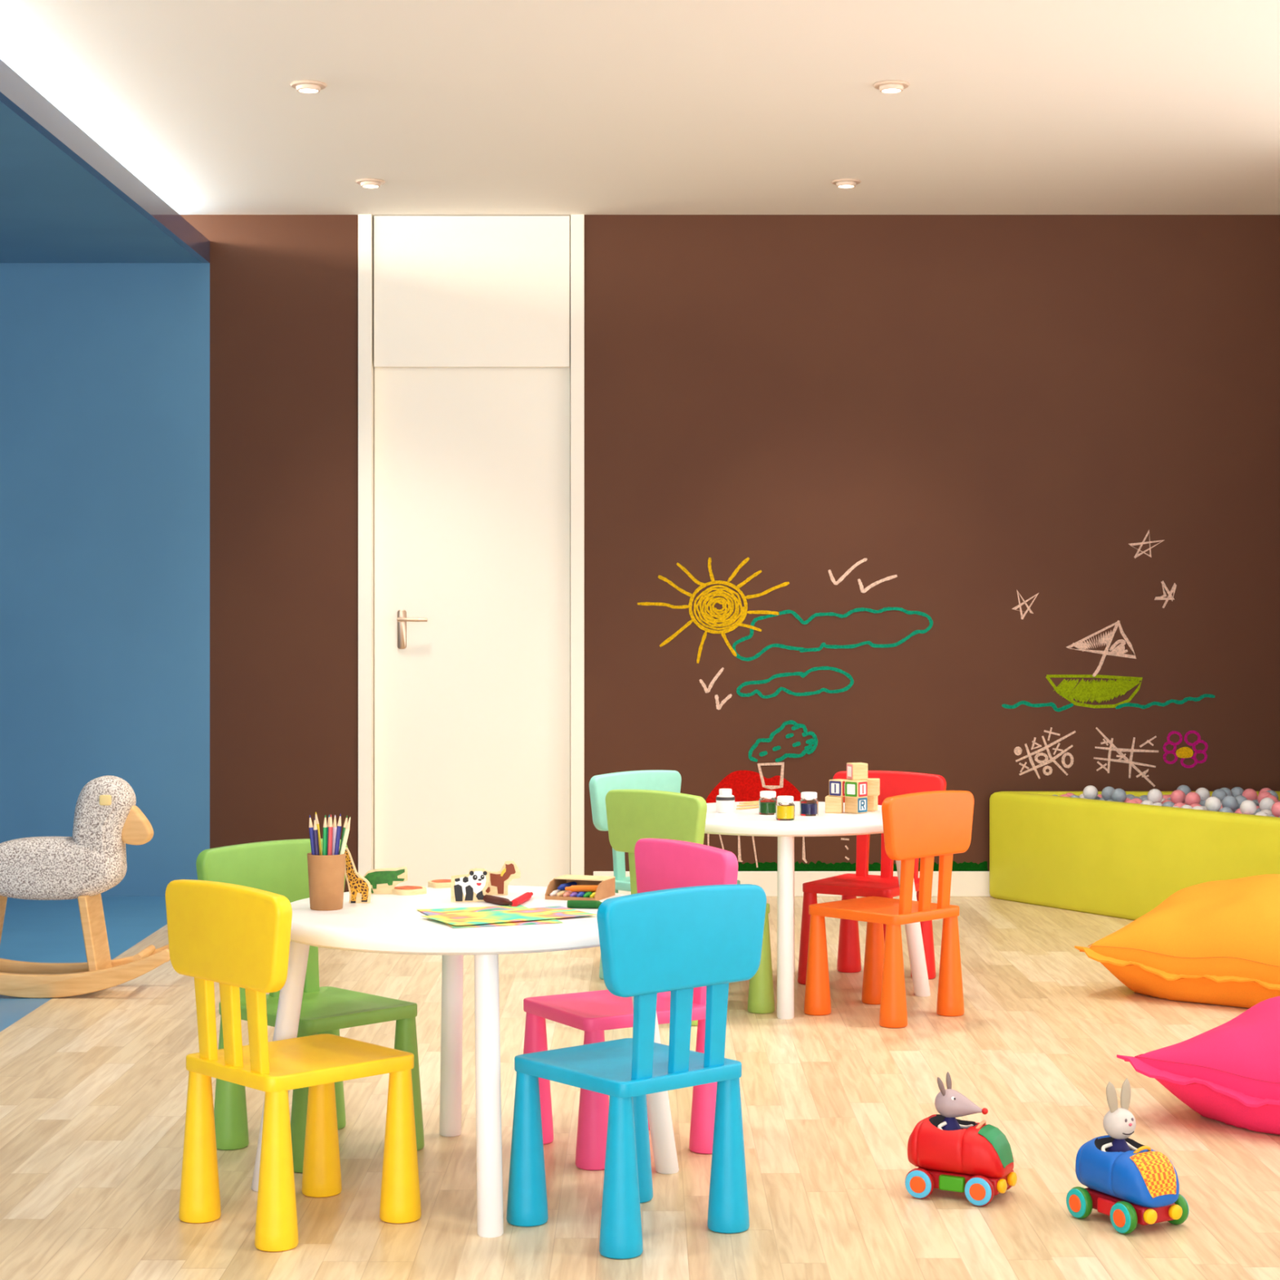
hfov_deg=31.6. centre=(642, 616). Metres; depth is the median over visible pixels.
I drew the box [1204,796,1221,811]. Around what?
ball
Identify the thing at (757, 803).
paintbrush
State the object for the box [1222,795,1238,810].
ball
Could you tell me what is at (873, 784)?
block
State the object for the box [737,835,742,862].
stick
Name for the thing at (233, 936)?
child chair
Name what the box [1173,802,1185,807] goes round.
ball
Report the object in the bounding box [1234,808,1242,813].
ball
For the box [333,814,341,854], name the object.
pencil
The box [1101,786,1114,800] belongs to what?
ball
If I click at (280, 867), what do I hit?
child chair
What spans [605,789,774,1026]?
child chair
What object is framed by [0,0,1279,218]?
ceiling
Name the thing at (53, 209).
ceiling
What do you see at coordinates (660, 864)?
child chair
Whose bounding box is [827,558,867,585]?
bird
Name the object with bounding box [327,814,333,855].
pencil
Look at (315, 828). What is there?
pencil
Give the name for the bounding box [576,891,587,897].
crayon
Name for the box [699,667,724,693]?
bird
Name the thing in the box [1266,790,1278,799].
ball
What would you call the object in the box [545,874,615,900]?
box
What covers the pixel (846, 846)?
flower
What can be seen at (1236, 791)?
ball
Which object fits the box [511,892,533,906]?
crayon
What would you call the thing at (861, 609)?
cloud
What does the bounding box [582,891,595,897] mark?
crayon
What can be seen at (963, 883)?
baseboard
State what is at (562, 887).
crayon
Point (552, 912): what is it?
paper
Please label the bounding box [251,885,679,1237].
round table
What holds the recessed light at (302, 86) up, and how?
in the ceiling at (460, 107)
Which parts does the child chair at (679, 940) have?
leg, leg, seat, leg, post, post, backrest, post, leg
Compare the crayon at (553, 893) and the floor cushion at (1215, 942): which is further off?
the floor cushion at (1215, 942)
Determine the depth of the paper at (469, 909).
4.32 m
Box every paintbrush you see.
[736,805,758,809]
[737,802,758,806]
[738,800,758,804]
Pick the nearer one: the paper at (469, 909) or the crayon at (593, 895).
the paper at (469, 909)
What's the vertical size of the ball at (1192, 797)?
0.057 m
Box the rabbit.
[1101,1078,1137,1151]
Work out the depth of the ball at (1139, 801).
8.44 m
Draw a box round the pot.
[757,762,784,789]
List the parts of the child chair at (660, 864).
leg, leg, seat, backrest, post, leg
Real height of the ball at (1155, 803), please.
0.057 m
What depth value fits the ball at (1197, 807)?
8.09 m
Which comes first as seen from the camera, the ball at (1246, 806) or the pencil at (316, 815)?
the pencil at (316, 815)
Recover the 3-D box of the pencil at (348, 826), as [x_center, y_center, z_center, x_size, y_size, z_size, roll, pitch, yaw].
[-0.587,0.474,4.377,0.043,0.173,0.008,0,0,-1]
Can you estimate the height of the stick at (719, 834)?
0.063 m
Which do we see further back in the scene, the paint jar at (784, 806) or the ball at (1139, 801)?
the ball at (1139, 801)
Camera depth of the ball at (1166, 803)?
8.29 m
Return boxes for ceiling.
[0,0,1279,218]
[0,101,201,262]
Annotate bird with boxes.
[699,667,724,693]
[715,693,732,710]
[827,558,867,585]
[857,574,897,592]
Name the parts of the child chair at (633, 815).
post, backrest, leg, leg, seat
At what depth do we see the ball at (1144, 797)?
8.54 m
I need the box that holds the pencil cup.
[306,851,346,911]
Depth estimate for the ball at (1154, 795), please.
8.40 m
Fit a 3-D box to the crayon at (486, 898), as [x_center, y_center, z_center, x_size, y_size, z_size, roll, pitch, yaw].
[-0.282,0.559,4.447,0.015,0.015,0.099,0,0,-34]
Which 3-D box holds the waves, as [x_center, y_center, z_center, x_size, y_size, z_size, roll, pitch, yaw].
[1.832,0.339,8.878,0.839,0.071,0.003,0,0,0]
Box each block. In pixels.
[825,795,843,813]
[829,778,851,796]
[844,780,867,797]
[844,796,867,813]
[846,762,867,780]
[862,777,879,795]
[867,795,877,811]
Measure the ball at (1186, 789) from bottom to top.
0.057 m
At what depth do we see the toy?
6.55 m
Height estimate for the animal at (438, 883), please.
0.011 m
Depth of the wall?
8.88 m
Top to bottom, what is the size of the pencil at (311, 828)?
0.175 m
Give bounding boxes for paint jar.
[715,788,734,813]
[758,791,777,814]
[775,795,795,820]
[800,791,817,816]
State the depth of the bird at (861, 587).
8.88 m
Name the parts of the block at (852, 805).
printed frame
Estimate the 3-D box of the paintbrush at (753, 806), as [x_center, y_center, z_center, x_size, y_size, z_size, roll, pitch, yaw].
[0.324,0.563,6.668,0.008,0.008,0.138,0,0,44]
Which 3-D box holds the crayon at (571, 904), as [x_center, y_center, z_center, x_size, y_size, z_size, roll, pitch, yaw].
[-0.107,0.559,4.390,0.077,0.016,0.016,0,0,8]
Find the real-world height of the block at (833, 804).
0.048 m
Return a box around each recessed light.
[289,80,326,93]
[355,178,385,188]
[831,178,861,188]
[873,80,909,93]
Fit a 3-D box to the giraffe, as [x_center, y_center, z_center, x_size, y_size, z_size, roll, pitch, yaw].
[-0.569,0.511,4.476,0.063,0.111,0.013,0,0,0]
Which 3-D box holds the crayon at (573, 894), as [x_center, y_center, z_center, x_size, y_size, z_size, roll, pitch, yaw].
[-0.129,0.558,4.556,0.013,0.013,0.082,0,0,20]
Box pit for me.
[989,791,1279,919]
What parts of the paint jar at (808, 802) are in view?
screw lid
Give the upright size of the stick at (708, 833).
0.066 m
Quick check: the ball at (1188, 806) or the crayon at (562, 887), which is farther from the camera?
the ball at (1188, 806)
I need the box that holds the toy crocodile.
[363,866,407,893]
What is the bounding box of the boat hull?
[1045,674,1142,708]
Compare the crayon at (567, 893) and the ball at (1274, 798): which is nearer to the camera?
the crayon at (567, 893)
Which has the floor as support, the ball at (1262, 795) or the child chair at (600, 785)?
the child chair at (600, 785)
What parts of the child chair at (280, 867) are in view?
leg, post, backrest, post, leg, post, seat, leg, leg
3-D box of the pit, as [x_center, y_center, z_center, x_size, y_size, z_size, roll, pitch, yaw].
[1.946,0.891,7.928,1.177,0.418,1.833,0,0,0]
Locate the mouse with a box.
[934,1071,988,1130]
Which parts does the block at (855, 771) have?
printed frame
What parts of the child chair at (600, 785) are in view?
leg, post, backrest, seat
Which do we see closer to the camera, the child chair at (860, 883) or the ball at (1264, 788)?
the child chair at (860, 883)
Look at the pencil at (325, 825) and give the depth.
4.37 m
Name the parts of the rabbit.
arm, arm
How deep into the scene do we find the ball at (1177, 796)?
8.41 m
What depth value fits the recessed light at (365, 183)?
8.16 m
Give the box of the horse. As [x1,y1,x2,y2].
[485,860,520,895]
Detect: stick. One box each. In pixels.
[707,833,709,845]
[719,834,724,849]
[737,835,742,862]
[751,835,758,867]
[802,836,807,862]
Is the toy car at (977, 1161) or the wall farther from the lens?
the wall
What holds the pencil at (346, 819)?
in the pencil cup
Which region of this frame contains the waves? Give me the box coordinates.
[1001,693,1215,711]
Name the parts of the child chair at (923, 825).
leg, leg, seat, leg, post, post, backrest, post, leg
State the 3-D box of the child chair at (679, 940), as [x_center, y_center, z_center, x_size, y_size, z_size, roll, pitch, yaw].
[-0.027,0.788,4.083,0.375,0.624,0.345,0,0,-40]
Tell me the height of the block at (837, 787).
0.048 m
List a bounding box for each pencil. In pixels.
[309,814,315,854]
[313,817,319,855]
[315,812,322,855]
[322,814,327,855]
[326,814,329,855]
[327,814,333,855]
[332,814,337,855]
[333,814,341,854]
[338,815,347,854]
[339,817,350,854]
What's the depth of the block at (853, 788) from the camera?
6.48 m
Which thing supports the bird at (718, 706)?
attached to the wall
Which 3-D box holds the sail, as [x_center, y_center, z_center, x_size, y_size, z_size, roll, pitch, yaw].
[1.803,0.125,8.879,0.277,0.223,0.002,0,0,0]
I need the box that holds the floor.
[0,896,1279,1279]
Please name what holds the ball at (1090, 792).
on the ball
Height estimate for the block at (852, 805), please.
0.048 m
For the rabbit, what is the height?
0.148 m
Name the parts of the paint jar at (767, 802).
screw lid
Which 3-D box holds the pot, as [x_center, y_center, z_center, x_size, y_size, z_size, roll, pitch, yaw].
[0.505,0.626,8.878,0.106,0.108,0.001,0,0,0]
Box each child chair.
[164,879,421,1252]
[195,838,424,1173]
[506,884,766,1259]
[523,838,737,1170]
[589,769,740,979]
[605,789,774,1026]
[797,770,946,984]
[804,790,973,1028]
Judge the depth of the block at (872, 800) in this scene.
6.57 m
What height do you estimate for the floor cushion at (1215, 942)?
0.342 m
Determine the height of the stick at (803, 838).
0.115 m
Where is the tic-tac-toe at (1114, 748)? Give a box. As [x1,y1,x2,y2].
[1093,727,1158,786]
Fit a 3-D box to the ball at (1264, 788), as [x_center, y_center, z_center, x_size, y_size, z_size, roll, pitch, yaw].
[2.343,0.671,8.483,0.057,0.057,0.057,0,0,0]
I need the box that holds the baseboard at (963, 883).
[593,871,991,897]
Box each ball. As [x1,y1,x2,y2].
[1070,795,1080,798]
[1083,785,1097,799]
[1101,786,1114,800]
[1111,788,1126,802]
[1125,799,1138,804]
[1132,798,1142,804]
[1139,795,1147,799]
[1140,800,1153,804]
[1146,788,1162,803]
[1152,802,1162,805]
[1161,801,1174,806]
[1162,795,1170,799]
[1170,790,1186,804]
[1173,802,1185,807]
[1176,785,1191,795]
[1180,804,1192,808]
[1184,791,1200,805]
[1191,803,1201,807]
[1191,805,1204,809]
[1195,787,1209,800]
[1200,800,1205,806]
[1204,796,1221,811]
[1211,789,1226,803]
[1218,807,1233,813]
[1219,787,1232,795]
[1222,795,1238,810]
[1231,786,1244,797]
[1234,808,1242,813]
[1235,795,1247,809]
[1240,800,1256,814]
[1241,788,1257,800]
[1255,811,1268,816]
[1257,791,1271,804]
[1258,787,1271,794]
[1259,797,1275,811]
[1261,808,1273,815]
[1265,795,1278,802]
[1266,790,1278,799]
[1271,801,1279,817]
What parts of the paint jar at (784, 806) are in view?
screw lid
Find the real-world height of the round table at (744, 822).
0.533 m
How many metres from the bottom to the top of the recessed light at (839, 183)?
0.024 m
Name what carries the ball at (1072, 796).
in the pit
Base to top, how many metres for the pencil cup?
0.108 m
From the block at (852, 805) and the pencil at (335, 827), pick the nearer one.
the pencil at (335, 827)
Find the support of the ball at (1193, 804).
in the pit
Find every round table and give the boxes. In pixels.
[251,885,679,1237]
[704,801,930,1019]
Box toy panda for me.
[450,868,489,902]
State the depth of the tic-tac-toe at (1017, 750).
8.88 m
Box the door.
[358,214,584,886]
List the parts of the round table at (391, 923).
leg, leg, leg, leg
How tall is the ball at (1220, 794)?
0.057 m
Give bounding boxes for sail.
[1066,620,1136,676]
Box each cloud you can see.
[732,607,933,661]
[736,666,853,698]
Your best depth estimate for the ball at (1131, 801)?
8.39 m
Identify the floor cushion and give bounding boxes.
[1074,874,1279,1008]
[1116,995,1279,1134]
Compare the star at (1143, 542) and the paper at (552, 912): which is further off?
the star at (1143, 542)
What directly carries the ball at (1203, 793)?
on the ball
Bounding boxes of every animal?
[391,885,426,895]
[427,879,451,888]
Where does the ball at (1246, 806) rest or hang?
on the ball
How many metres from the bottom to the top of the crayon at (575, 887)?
0.013 m
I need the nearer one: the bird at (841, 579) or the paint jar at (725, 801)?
the paint jar at (725, 801)
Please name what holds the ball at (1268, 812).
in the pit
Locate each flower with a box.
[840,837,848,860]
[1162,730,1208,768]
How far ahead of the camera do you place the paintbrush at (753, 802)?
6.83 m
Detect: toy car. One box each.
[905,1114,1017,1206]
[1066,1134,1188,1234]
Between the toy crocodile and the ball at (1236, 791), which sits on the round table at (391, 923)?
the toy crocodile
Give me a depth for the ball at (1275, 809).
7.83 m
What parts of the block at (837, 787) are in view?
printed frame, printed frame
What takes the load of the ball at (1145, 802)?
in the pit
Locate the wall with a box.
[0,214,1279,896]
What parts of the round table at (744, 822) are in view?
leg, leg, leg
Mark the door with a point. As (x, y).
(471, 328)
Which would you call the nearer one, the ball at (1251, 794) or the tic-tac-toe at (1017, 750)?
the ball at (1251, 794)
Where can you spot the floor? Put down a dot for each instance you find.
(94, 1086)
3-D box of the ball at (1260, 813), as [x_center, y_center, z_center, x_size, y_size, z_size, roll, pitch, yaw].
[2.167,0.710,7.901,0.057,0.057,0.057,0,0,0]
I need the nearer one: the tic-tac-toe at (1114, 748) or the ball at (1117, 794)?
the ball at (1117, 794)
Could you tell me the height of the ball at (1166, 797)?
0.057 m
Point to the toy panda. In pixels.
(472, 886)
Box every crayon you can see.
[483,894,512,905]
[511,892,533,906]
[549,889,559,896]
[556,889,567,896]
[557,881,577,890]
[563,890,573,897]
[564,884,598,891]
[567,900,602,908]
[569,891,580,897]
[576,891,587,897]
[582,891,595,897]
[590,891,595,897]
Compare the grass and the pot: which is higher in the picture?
the pot
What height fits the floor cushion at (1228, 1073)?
0.280 m
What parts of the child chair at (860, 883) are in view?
leg, leg, seat, post, post, leg, backrest, post, leg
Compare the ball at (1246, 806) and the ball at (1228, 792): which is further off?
the ball at (1228, 792)
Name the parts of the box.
panel, lid panel, panel, panel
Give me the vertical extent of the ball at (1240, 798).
0.057 m
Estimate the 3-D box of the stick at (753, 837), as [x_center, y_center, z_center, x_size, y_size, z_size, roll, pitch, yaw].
[0.442,0.920,8.878,0.026,0.132,0.001,0,0,0]
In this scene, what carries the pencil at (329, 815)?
in the pencil cup
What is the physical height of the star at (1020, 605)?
0.118 m
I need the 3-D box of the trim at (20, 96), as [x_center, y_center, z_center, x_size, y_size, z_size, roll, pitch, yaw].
[-1.715,-1.433,2.440,0.030,0.087,12.880,0,0,0]
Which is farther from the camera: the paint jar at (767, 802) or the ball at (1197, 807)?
the ball at (1197, 807)
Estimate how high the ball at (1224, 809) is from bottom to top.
0.057 m
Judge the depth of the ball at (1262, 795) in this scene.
8.29 m
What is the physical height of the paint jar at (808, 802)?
0.066 m
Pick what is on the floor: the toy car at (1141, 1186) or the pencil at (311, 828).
the toy car at (1141, 1186)
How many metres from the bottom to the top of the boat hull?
0.132 m
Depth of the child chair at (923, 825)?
6.18 m
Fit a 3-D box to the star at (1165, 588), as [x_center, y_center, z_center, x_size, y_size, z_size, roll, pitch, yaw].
[2.056,-0.087,8.879,0.088,0.110,0.002,0,0,0]
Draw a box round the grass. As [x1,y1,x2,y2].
[737,860,987,871]
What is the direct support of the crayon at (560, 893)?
in the box
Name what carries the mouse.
on the toy car at (977, 1161)
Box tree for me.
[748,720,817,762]
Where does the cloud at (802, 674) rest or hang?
attached to the wall
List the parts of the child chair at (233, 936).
leg, post, backrest, post, post, leg, seat, leg, leg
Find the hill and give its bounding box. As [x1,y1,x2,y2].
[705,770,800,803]
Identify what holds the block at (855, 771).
on the block at (853, 788)
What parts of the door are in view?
plate, handle, transom panel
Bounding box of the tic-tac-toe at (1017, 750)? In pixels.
[1013,727,1075,778]
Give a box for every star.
[1012,589,1039,619]
[1128,529,1164,558]
[1154,581,1176,608]
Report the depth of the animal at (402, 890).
4.61 m
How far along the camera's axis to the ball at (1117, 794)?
8.44 m
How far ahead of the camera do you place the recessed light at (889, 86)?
6.67 m
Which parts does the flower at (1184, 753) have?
flower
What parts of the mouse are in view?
arm, arm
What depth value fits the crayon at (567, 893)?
4.53 m
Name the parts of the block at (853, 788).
printed frame, printed frame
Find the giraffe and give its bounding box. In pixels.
[338,847,371,902]
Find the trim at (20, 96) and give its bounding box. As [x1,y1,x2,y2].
[0,58,209,262]
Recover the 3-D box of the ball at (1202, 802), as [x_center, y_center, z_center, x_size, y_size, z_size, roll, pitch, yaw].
[2.080,0.707,8.352,0.057,0.057,0.057,0,0,0]
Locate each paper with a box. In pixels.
[417,904,562,927]
[421,906,596,925]
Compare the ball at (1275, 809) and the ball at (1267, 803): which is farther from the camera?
the ball at (1267, 803)
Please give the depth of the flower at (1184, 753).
8.88 m

